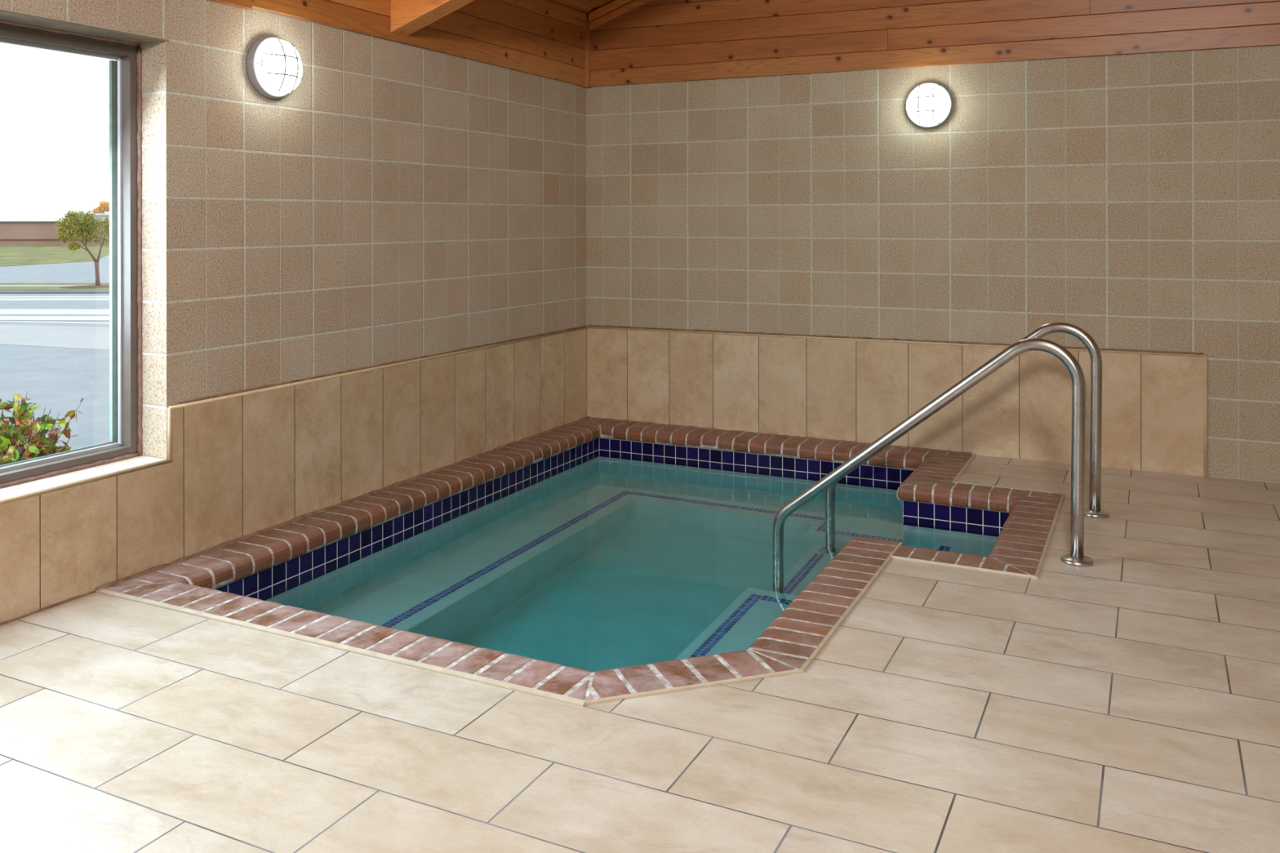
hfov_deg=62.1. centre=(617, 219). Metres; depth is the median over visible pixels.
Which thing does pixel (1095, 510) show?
pool handrail
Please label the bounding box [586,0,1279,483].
wall
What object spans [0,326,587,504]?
trim
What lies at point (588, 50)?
trim
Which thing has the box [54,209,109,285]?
street tree
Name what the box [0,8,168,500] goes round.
window
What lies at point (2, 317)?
lane line
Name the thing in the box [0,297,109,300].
lane line
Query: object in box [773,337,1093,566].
pool handrail
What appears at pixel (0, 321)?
lane line
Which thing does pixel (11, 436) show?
shrub
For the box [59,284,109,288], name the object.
mulch bed
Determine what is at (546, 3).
trim
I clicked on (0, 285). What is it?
sidewalk
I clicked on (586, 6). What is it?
ceiling
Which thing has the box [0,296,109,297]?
lane line
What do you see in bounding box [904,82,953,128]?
lamp
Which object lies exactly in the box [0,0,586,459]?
wall
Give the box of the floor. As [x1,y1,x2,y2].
[0,454,1279,852]
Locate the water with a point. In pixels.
(599, 562)
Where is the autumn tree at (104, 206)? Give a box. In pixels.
[92,200,109,213]
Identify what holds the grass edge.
on the ground at (57, 380)
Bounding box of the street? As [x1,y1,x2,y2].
[0,293,109,327]
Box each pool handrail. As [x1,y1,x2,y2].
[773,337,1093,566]
[825,321,1109,518]
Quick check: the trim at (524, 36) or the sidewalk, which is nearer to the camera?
the trim at (524, 36)
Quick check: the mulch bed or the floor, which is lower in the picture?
the floor
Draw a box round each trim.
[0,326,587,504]
[170,324,1203,405]
[211,0,585,86]
[525,0,586,21]
[582,13,591,88]
[586,0,651,30]
[586,325,1207,476]
[590,0,1279,86]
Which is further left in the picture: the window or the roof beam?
the window
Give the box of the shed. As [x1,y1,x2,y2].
[63,213,109,221]
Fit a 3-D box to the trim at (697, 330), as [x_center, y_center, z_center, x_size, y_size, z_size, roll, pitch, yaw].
[0.648,0.707,4.810,3.632,0.028,3.380,0,0,27]
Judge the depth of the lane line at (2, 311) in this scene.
20.70 m
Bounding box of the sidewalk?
[0,284,85,286]
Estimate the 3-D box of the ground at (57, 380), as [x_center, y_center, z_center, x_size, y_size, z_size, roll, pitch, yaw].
[-66.937,2.053,96.989,199.730,0.288,220.000,0,0,27]
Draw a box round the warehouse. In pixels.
[0,221,109,245]
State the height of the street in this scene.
0.120 m
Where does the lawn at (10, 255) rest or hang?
on the ground at (57, 380)
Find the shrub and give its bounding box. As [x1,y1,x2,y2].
[0,391,84,465]
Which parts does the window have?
sill, lintel plate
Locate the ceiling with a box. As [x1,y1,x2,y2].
[548,0,614,13]
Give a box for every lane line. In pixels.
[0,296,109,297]
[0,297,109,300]
[0,309,109,314]
[0,315,109,320]
[0,320,109,324]
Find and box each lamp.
[245,36,302,98]
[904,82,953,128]
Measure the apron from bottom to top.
0.120 m
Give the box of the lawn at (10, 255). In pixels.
[0,245,109,266]
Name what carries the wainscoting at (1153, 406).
attached to the wall at (1130, 201)
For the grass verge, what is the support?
on the ground at (57, 380)
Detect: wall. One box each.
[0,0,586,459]
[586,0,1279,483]
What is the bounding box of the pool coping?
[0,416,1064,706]
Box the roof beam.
[390,0,474,35]
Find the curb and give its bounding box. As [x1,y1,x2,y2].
[0,289,109,293]
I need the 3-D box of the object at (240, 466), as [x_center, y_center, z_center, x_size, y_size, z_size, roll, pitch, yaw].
[-2.283,1.037,3.022,0.012,0.600,9.188,0,0,27]
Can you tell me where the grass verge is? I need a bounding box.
[0,286,109,289]
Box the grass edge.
[0,283,109,284]
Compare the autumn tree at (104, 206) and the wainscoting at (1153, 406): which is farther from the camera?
the autumn tree at (104, 206)
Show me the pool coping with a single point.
(226, 582)
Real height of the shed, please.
2.380 m
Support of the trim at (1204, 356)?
attached to the wall at (1130, 201)
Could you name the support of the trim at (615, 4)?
attached to the wall at (1130, 201)
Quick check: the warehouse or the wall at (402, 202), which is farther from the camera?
the warehouse
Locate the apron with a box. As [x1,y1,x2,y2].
[0,324,109,350]
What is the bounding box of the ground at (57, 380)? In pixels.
[0,254,109,462]
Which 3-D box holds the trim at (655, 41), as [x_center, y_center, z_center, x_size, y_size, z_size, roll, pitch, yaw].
[2.918,-1.721,5.536,6.968,1.718,0.022,0,0,27]
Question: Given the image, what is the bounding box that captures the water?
[260,454,999,672]
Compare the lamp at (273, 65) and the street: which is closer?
the lamp at (273, 65)
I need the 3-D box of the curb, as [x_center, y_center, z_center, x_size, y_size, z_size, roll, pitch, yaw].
[-34.497,1.872,26.325,61.001,0.120,0.850,0,0,0]

